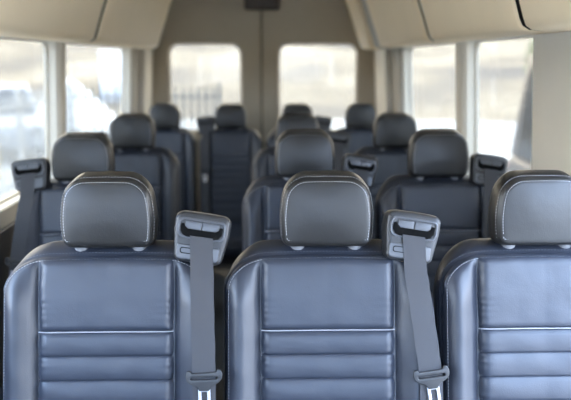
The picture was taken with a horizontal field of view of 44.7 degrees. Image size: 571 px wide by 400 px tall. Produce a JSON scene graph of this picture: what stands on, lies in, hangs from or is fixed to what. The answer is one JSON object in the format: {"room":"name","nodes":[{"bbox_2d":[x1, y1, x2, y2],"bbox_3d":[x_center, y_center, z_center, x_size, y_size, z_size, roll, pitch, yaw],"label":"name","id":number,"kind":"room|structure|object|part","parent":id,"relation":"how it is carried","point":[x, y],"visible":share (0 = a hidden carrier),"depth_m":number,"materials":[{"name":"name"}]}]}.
{"room":"vehicle interior","nodes":[
{"label":"vehicle interior","id":0,"kind":"room"},
{"bbox_2d":[0,40,130,229],"bbox_3d":[-0.967,0.068,1.839,0.158,1.980,6.620,0,11,-1],"label":"wall","id":1,"kind":"structure","parent":0,"point":[8,209],"depth_m":2.90,"materials":[{"name":"white plastic"}]},
{"bbox_2d":[0,221,14,387],"bbox_3d":[-0.955,0.626,1.839,0.064,0.845,6.400,0,11,-1],"label":"trim","id":2,"kind":"structure","parent":1,"relation":"attached to","point":[6,233],"depth_m":2.33,"materials":[{"name":"black plastic"}]},
{"bbox_2d":[0,37,48,203],"bbox_3d":[-0.988,-0.242,2.250,0.048,0.583,1.358,0,11,-1],"label":"window","id":3,"kind":"structure","parent":1,"relation":"in","point":[24,125],"depth_m":2.60,"materials":[{"name":"clear glass"}]},
{"bbox_2d":[0,0,104,42],"bbox_3d":[-0.712,-0.764,2.207,0.480,0.490,1.110,0,11,-1],"label":"trim","id":4,"kind":"structure","parent":1,"relation":"attached to","point":[76,21],"depth_m":2.21,"materials":[{"name":"beige plastic"}]},
{"bbox_2d":[58,42,65,137],"bbox_3d":[-0.957,-0.389,2.969,0.053,0.630,0.085,0,11,-1],"label":"trim","id":5,"kind":"structure","parent":1,"relation":"attached to","point":[61,45],"depth_m":2.94,"materials":[{"name":"beige plastic"}]},
{"bbox_2d":[66,42,123,139],"bbox_3d":[-1.022,-0.539,3.723,0.048,0.583,1.433,0,11,-1],"label":"window","id":6,"kind":"structure","parent":1,"relation":"in","point":[94,73],"depth_m":3.67,"materials":[{"name":"clear glass"}]},
{"bbox_2d":[90,0,106,41],"bbox_3d":[-0.728,-0.878,2.765,0.474,0.488,0.045,0,11,-1],"label":"trim","id":7,"kind":"structure","parent":1,"relation":"attached to","point":[105,1],"depth_m":2.80,"materials":[{"name":"grey plastic"}]},
{"bbox_2d":[69,0,171,48],"bbox_3d":[-0.743,-1.036,3.557,0.480,0.490,1.585,0,11,-1],"label":"trim","id":8,"kind":"structure","parent":1,"relation":"attached to","point":[139,24],"depth_m":3.42,"materials":[{"name":"beige plastic"}]},
{"bbox_2d":[131,48,138,112],"bbox_3d":[-0.987,-0.686,4.518,0.063,0.600,0.150,0,11,-1],"label":"trim","id":9,"kind":"structure","parent":1,"relation":"attached to","point":[134,51],"depth_m":4.46,"materials":[{"name":"grey plastic"}]},
{"bbox_2d":[138,49,152,114],"bbox_3d":[-0.981,-0.588,4.787,0.120,0.900,0.300,0,11,-1],"label":"trim","id":10,"kind":"structure","parent":1,"relation":"attached to","point":[145,66],"depth_m":4.63,"materials":[{"name":"beige plastic"}]},
{"bbox_2d":[152,0,260,211],"bbox_3d":[-0.578,-0.593,4.990,0.808,1.930,0.070,0,11,-1],"label":"door","id":11,"kind":"structure","parent":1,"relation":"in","point":[207,55],"depth_m":4.92,"materials":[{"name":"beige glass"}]},
{"bbox_2d":[261,10,262,149],"bbox_3d":[-0.171,-0.585,5.026,0.030,1.940,0.030,0,11,-1],"label":"door frame","id":12,"kind":"structure","parent":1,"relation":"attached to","point":[261,10],"depth_m":4.96,"materials":[{"name":"black rubber"}]},
{"bbox_2d":[213,264,232,399],"bbox_3d":[-0.080,1.064,2.060,1.840,0.060,6.620,0,11,-1],"label":"floor","id":13,"kind":"structure","parent":0,"point":[220,271],"depth_m":3.85,"materials":[{"name":"black"}]},
{"bbox_2d":[0,132,114,399],"bbox_3d":[-0.678,0.411,2.150,0.445,1.185,0.666,0,11,-1],"label":"passenger seat","id":14,"kind":"object","parent":13,"relation":"on","point":[37,220],"visible":0.27,"depth_m":2.27,"materials":[{"name":"leather"}]},
{"bbox_2d":[0,385,2,399],"bbox_3d":[-0.665,0.629,2.089,0.405,0.150,0.460,0,11,-1],"label":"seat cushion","id":15,"kind":"object","parent":14,"relation":"on","point":[1,389],"depth_m":2.03,"materials":[{"name":"leather"}]},
{"bbox_3d":[-0.869,0.207,2.235,0.073,0.044,0.006,8,-2,-1],"label":"latch plate","id":16,"kind":"part","parent":14,"relation":"part of","materials":[{"name":"black plastic"}]},
{"bbox_3d":[-0.672,0.285,2.314,0.420,0.696,0.272,0,11,-1],"label":"backrest","id":17,"kind":"part","parent":14,"relation":"part of","materials":[{"name":"leather"}]},
{"bbox_3d":[-0.670,0.315,2.271,0.270,0.396,0.111,0,11,-1],"label":"pleated panel","id":18,"kind":"part","parent":14,"relation":"part of","materials":[{"name":"leather"}]},
{"bbox_3d":[-0.672,0.036,2.280,0.270,0.150,0.054,0,11,-1],"label":"panel","id":19,"kind":"part","parent":14,"relation":"part of","materials":[{"name":"leather"}]},
{"bbox_2d":[3,171,230,399],"bbox_3d":[-0.353,0.575,1.333,0.487,1.185,0.666,0,11,-1],"label":"passenger seat","id":20,"kind":"object","parent":13,"relation":"on","point":[109,310],"visible":1,"depth_m":1.45,"materials":[{"name":"leather"}]},
{"bbox_3d":[-0.377,0.450,1.497,0.442,0.696,0.272,0,11,-1],"label":"backrest","id":21,"kind":"part","parent":20,"relation":"part of","materials":[{"name":"leather"}]},
{"bbox_3d":[-0.376,0.480,1.453,0.284,0.396,0.111,0,11,-1],"label":"pleated panel","id":22,"kind":"part","parent":20,"relation":"part of","materials":[{"name":"leather"}]},
{"bbox_3d":[-0.377,0.201,1.463,0.284,0.150,0.054,0,11,-1],"label":"panel","id":23,"kind":"part","parent":20,"relation":"part of","materials":[{"name":"leather"}]},
{"bbox_3d":[-0.168,0.370,1.427,0.076,0.044,0.006,-2,-2,-1],"label":"latch plate","id":24,"kind":"part","parent":20,"relation":"part of","materials":[{"name":"grey plastic"}]},
{"bbox_2d":[99,113,179,240],"bbox_3d":[-0.696,0.243,2.983,0.443,1.185,0.666,0,11,-1],"label":"passenger seat","id":25,"kind":"object","parent":13,"relation":"on","point":[132,135],"visible":0.3,"depth_m":3.10,"materials":[{"name":"leather"}]},
{"bbox_3d":[-0.691,-0.132,3.113,0.270,0.150,0.054,0,11,-1],"label":"panel","id":26,"kind":"part","parent":25,"relation":"part of","materials":[{"name":"leather"}]},
{"bbox_3d":[-0.691,0.117,3.147,0.420,0.696,0.272,0,11,-1],"label":"backrest","id":27,"kind":"part","parent":25,"relation":"part of","materials":[{"name":"leather"}]},
{"bbox_3d":[-0.690,0.147,3.104,0.270,0.396,0.111,0,11,-1],"label":"pleated panel","id":28,"kind":"part","parent":25,"relation":"part of","materials":[{"name":"leather"}]},
{"bbox_2d":[149,103,196,211],"bbox_3d":[-0.752,0.022,4.141,0.411,1.159,0.666,0,11,-1],"label":"passenger seat","id":29,"kind":"object","parent":13,"relation":"on","point":[166,117],"visible":0.34,"depth_m":4.26,"materials":[{"name":"leather"}]},
{"bbox_3d":[-0.747,-0.345,4.273,0.248,0.146,0.054,0,11,-1],"label":"panel","id":30,"kind":"part","parent":29,"relation":"part of","materials":[{"name":"leather"}]},
{"bbox_3d":[-0.747,-0.101,4.306,0.387,0.681,0.272,0,11,-1],"label":"backrest","id":31,"kind":"part","parent":29,"relation":"part of","materials":[{"name":"leather"}]},
{"bbox_3d":[-0.746,-0.072,4.262,0.248,0.387,0.111,0,11,-1],"label":"pleated panel","id":32,"kind":"part","parent":29,"relation":"part of","materials":[{"name":"leather"}]},
{"bbox_2d":[196,103,262,263],"bbox_3d":[-0.342,0.021,4.150,0.411,1.159,0.666,0,11,-1],"label":"passenger seat","id":33,"kind":"object","parent":13,"relation":"on","point":[228,150],"visible":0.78,"depth_m":4.26,"materials":[{"name":"leather"}]},
{"bbox_3d":[-0.491,-0.179,4.237,0.067,0.043,0.007,0,-2,-1],"label":"latch plate","id":34,"kind":"part","parent":33,"relation":"part of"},
{"bbox_3d":[-0.331,0.259,4.119,0.368,0.117,0.465,0,11,-1],"label":"frame","id":35,"kind":"part","parent":33,"relation":"part of","materials":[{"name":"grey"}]},
{"bbox_3d":[-0.337,-0.346,4.282,0.248,0.146,0.054,0,11,-1],"label":"panel","id":36,"kind":"part","parent":33,"relation":"part of","materials":[{"name":"leather"}]},
{"bbox_3d":[-0.336,-0.074,4.271,0.248,0.387,0.111,0,11,-1],"label":"pleated panel","id":37,"kind":"part","parent":33,"relation":"part of","materials":[{"name":"leather"}]},
{"bbox_3d":[-0.337,-0.103,4.315,0.387,0.681,0.272,0,11,-1],"label":"backrest","id":38,"kind":"part","parent":33,"relation":"part of","materials":[{"name":"leather"}]},
{"bbox_2d":[222,223,241,260],"bbox_3d":[-0.331,0.235,4.089,0.373,0.147,0.460,0,11,-1],"label":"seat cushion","id":39,"kind":"object","parent":33,"relation":"on","point":[233,250],"depth_m":3.88,"materials":[{"name":"leather"}]},
{"bbox_2d":[266,103,331,147],"bbox_3d":[0.089,0.019,4.160,0.412,1.159,0.666,0,11,-1],"label":"passenger seat","id":40,"kind":"object","parent":13,"relation":"on","point":[324,123],"visible":0.07,"depth_m":4.28,"materials":[{"name":"leather"}]},
{"bbox_3d":[0.075,-0.104,4.324,0.387,0.681,0.272,0,11,-1],"label":"backrest","id":41,"kind":"part","parent":40,"relation":"part of","materials":[{"name":"leather"}]},
{"bbox_2d":[251,113,350,183],"bbox_3d":[0.075,0.239,3.000,0.456,1.185,0.666,0,11,-1],"label":"passenger seat","id":42,"kind":"object","parent":13,"relation":"on","point":[263,164],"visible":0.16,"depth_m":3.12,"materials":[{"name":"leather"}]},
{"bbox_3d":[0.055,0.114,3.163,0.420,0.696,0.272,0,11,-1],"label":"backrest","id":43,"kind":"part","parent":42,"relation":"part of","materials":[{"name":"leather"}]},
{"bbox_3d":[0.055,-0.135,3.129,0.270,0.150,0.054,0,11,-1],"label":"panel","id":44,"kind":"part","parent":42,"relation":"part of","materials":[{"name":"leather"}]},
{"bbox_2d":[242,129,377,251],"bbox_3d":[0.086,0.403,2.166,0.456,1.194,0.666,0,11,-1],"label":"passenger seat","id":45,"kind":"object","parent":13,"relation":"on","point":[296,150],"visible":0.27,"depth_m":2.28,"materials":[{"name":"leather"}]},
{"bbox_3d":[0.066,0.277,2.329,0.420,0.702,0.272,0,11,-1],"label":"backrest","id":46,"kind":"part","parent":45,"relation":"part of","materials":[{"name":"leather"}]},
{"bbox_3d":[0.067,0.306,2.286,0.270,0.399,0.111,0,11,-1],"label":"pleated panel","id":47,"kind":"part","parent":45,"relation":"part of","materials":[{"name":"leather"}]},
{"bbox_3d":[0.066,0.026,2.295,0.270,0.151,0.054,0,11,-1],"label":"panel","id":48,"kind":"part","parent":45,"relation":"part of","materials":[{"name":"leather"}]},
{"bbox_2d":[223,170,448,399],"bbox_3d":[0.107,0.573,1.343,0.471,1.185,0.666,0,11,-1],"label":"passenger seat","id":49,"kind":"object","parent":13,"relation":"on","point":[326,309],"visible":1,"depth_m":1.46,"materials":[{"name":"leather"}]},
{"bbox_3d":[0.090,0.448,1.507,0.442,0.696,0.272,0,11,-1],"label":"backrest","id":50,"kind":"part","parent":49,"relation":"part of","materials":[{"name":"leather"}]},
{"bbox_3d":[0.090,0.199,1.473,0.284,0.150,0.054,0,11,-1],"label":"panel","id":51,"kind":"part","parent":49,"relation":"part of","materials":[{"name":"leather"}]},
{"bbox_3d":[0.091,0.478,1.464,0.284,0.396,0.111,0,11,-1],"label":"pleated panel","id":52,"kind":"part","parent":49,"relation":"part of","materials":[{"name":"leather"}]},
{"bbox_3d":[0.303,0.368,1.437,0.076,0.044,0.006,-8,-1,-1],"label":"latch plate","id":53,"kind":"part","parent":49,"relation":"part of","materials":[{"name":"grey plastic"}]},
{"bbox_2d":[335,103,377,153],"bbox_3d":[0.485,0.017,4.168,0.412,1.159,0.666,0,11,-1],"label":"passenger seat","id":54,"kind":"object","parent":13,"relation":"on","point":[360,118],"visible":0.18,"depth_m":4.29,"materials":[{"name":"leather"}]},
{"bbox_3d":[0.471,-0.106,4.332,0.387,0.681,0.272,0,11,-1],"label":"backrest","id":55,"kind":"part","parent":54,"relation":"part of","materials":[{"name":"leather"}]},
{"bbox_3d":[0.470,-0.350,4.300,0.248,0.146,0.054,0,11,-1],"label":"panel","id":56,"kind":"part","parent":54,"relation":"part of","materials":[{"name":"leather"}]},
{"bbox_2d":[355,112,416,238],"bbox_3d":[0.511,0.237,3.009,0.435,1.185,0.666,0,11,-1],"label":"passenger seat","id":57,"kind":"object","parent":13,"relation":"on","point":[392,133],"visible":0.24,"depth_m":3.13,"materials":[{"name":"leather"}]},
{"bbox_3d":[0.503,0.142,3.130,0.270,0.396,0.111,0,11,-1],"label":"pleated panel","id":58,"kind":"part","parent":57,"relation":"part of","materials":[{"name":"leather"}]},
{"bbox_3d":[0.502,0.112,3.173,0.420,0.696,0.272,0,11,-1],"label":"backrest","id":59,"kind":"part","parent":57,"relation":"part of","materials":[{"name":"leather"}]},
{"bbox_3d":[0.502,-0.137,3.139,0.270,0.150,0.054,0,11,-1],"label":"panel","id":60,"kind":"part","parent":57,"relation":"part of","materials":[{"name":"leather"}]},
{"bbox_2d":[375,128,507,308],"bbox_3d":[0.525,0.401,2.175,0.437,1.194,0.666,0,11,-1],"label":"passenger seat","id":61,"kind":"object","parent":13,"relation":"on","point":[437,183],"visible":0.36,"depth_m":2.29,"materials":[{"name":"leather"}]},
{"bbox_3d":[0.515,0.275,2.339,0.420,0.702,0.272,0,11,-1],"label":"backrest","id":62,"kind":"part","parent":61,"relation":"part of","materials":[{"name":"leather"}]},
{"bbox_3d":[0.515,0.024,2.304,0.270,0.151,0.054,0,11,-1],"label":"panel","id":63,"kind":"part","parent":61,"relation":"part of","materials":[{"name":"leather"}]},
{"bbox_3d":[0.516,0.304,2.296,0.270,0.399,0.111,0,11,-1],"label":"pleated panel","id":64,"kind":"part","parent":61,"relation":"part of","materials":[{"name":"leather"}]},
{"bbox_2d":[434,170,570,399],"bbox_3d":[0.566,0.571,1.353,0.467,1.185,0.666,0,11,-1],"label":"passenger seat","id":65,"kind":"object","parent":13,"relation":"on","point":[502,301],"visible":1,"depth_m":1.47,"materials":[{"name":"leather"}]},
{"bbox_3d":[0.551,0.197,1.483,0.284,0.150,0.054,0,11,-1],"label":"panel","id":66,"kind":"part","parent":65,"relation":"part of","materials":[{"name":"leather"}]},
{"bbox_3d":[0.553,0.476,1.474,0.284,0.396,0.111,0,11,-1],"label":"pleated panel","id":67,"kind":"part","parent":65,"relation":"part of","materials":[{"name":"leather"}]},
{"bbox_2d":[262,0,375,148],"bbox_3d":[0.256,-0.597,5.008,0.844,1.930,0.070,0,11,-1],"label":"door","id":68,"kind":"structure","parent":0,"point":[312,53],"depth_m":4.94,"materials":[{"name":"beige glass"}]},
{"bbox_2d":[244,0,279,9],"bbox_3d":[-0.163,-1.401,4.800,0.245,0.170,0.060,0,11,-1],"label":"cover","id":69,"kind":"object","parent":68,"relation":"attached to","point":[248,4],"visible":1,"depth_m":4.78,"materials":[{"name":"brown"}]},
{"bbox_2d":[402,40,477,174],"bbox_3d":[0.806,0.060,1.877,0.158,1.980,6.620,0,11,-1],"label":"wall","id":70,"kind":"structure","parent":0,"point":[469,46],"depth_m":2.88,"materials":[{"name":"white plastic"}]},
{"bbox_2d":[345,0,379,49],"bbox_3d":[0.476,-1.227,4.503,0.480,0.490,0.430,0,11,-1],"label":"trim","id":71,"kind":"structure","parent":70,"relation":"attached to","point":[355,7],"depth_m":4.38,"materials":[{"name":"beige plastic"}]},
{"bbox_2d":[360,0,404,48],"bbox_3d":[0.500,-1.146,4.102,0.450,0.490,0.370,0,11,-1],"label":"trim","id":72,"kind":"structure","parent":70,"relation":"attached to","point":[364,4],"depth_m":4.18,"materials":[{"name":"grey plastic"}]},
{"bbox_2d":[374,49,392,116],"bbox_3d":[0.687,-0.579,4.746,0.120,0.900,0.460,0,11,-1],"label":"trim","id":73,"kind":"structure","parent":70,"relation":"attached to","point":[382,58],"depth_m":4.54,"materials":[{"name":"beige plastic"}]},
{"bbox_2d":[392,48,403,112],"bbox_3d":[0.707,-0.651,4.344,0.063,0.600,0.260,0,11,-1],"label":"trim","id":74,"kind":"structure","parent":70,"relation":"attached to","point":[397,66],"depth_m":4.26,"materials":[{"name":"grey plastic"}]},
{"bbox_2d":[366,0,460,47],"bbox_3d":[0.503,-0.985,3.300,0.480,0.490,1.245,0,11,-1],"label":"trim","id":75,"kind":"structure","parent":70,"relation":"attached to","point":[396,23],"depth_m":3.21,"materials":[{"name":"beige plastic"}]},
{"bbox_2d":[417,0,438,41],"bbox_3d":[0.521,-0.860,2.675,0.474,0.488,0.045,0,11,-1],"label":"trim","id":76,"kind":"structure","parent":70,"relation":"attached to","point":[420,7],"depth_m":2.71,"materials":[{"name":"grey plastic"}]},
{"bbox_2d":[410,42,455,130],"bbox_3d":[0.776,-0.515,3.603,0.048,0.583,1.218,0,11,-1],"label":"window","id":77,"kind":"structure","parent":70,"relation":"in","point":[432,67],"depth_m":3.62,"materials":[{"name":"clear glass"}]},
{"bbox_2d":[455,41,464,136],"bbox_3d":[0.744,-0.384,2.942,0.053,0.630,0.115,0,11,-1],"label":"trim","id":78,"kind":"structure","parent":70,"relation":"attached to","point":[459,46],"depth_m":2.90,"materials":[{"name":"beige plastic"}]},
{"bbox_2d":[419,0,564,41],"bbox_3d":[0.529,-0.757,2.170,0.480,0.490,1.002,0,11,-1],"label":"trim","id":79,"kind":"structure","parent":70,"relation":"attached to","point":[446,20],"depth_m":2.11,"materials":[{"name":"beige plastic"}]},
{"bbox_2d":[475,35,532,172],"bbox_3d":[0.802,-0.289,2.485,0.048,0.583,0.798,0,11,-1],"label":"window","id":80,"kind":"structure","parent":70,"relation":"in","point":[503,66],"depth_m":2.52,"materials":[{"name":"clear glass"}]},
{"bbox_2d":[515,0,537,30],"bbox_3d":[0.543,-0.657,1.671,0.474,0.488,0.022,0,11,-1],"label":"trim","id":81,"kind":"structure","parent":70,"relation":"attached to","point":[516,1],"depth_m":1.71,"materials":[{"name":"black rubber"}]},
{"bbox_2d":[519,0,570,31],"bbox_3d":[0.558,-0.503,0.910,0.480,0.490,1.538,0,11,-1],"label":"trim","id":82,"kind":"structure","parent":70,"relation":"attached to","point":[540,15],"depth_m":1.56,"materials":[{"name":"beige plastic"}]},
{"bbox_2d":[531,31,570,175],"bbox_3d":[0.786,0.256,1.868,0.109,1.400,0.625,0,11,-1],"label":"trim","id":83,"kind":"structure","parent":70,"relation":"attached to","point":[551,99],"depth_m":1.93,"materials":[{"name":"beige plastic"}]}
]}

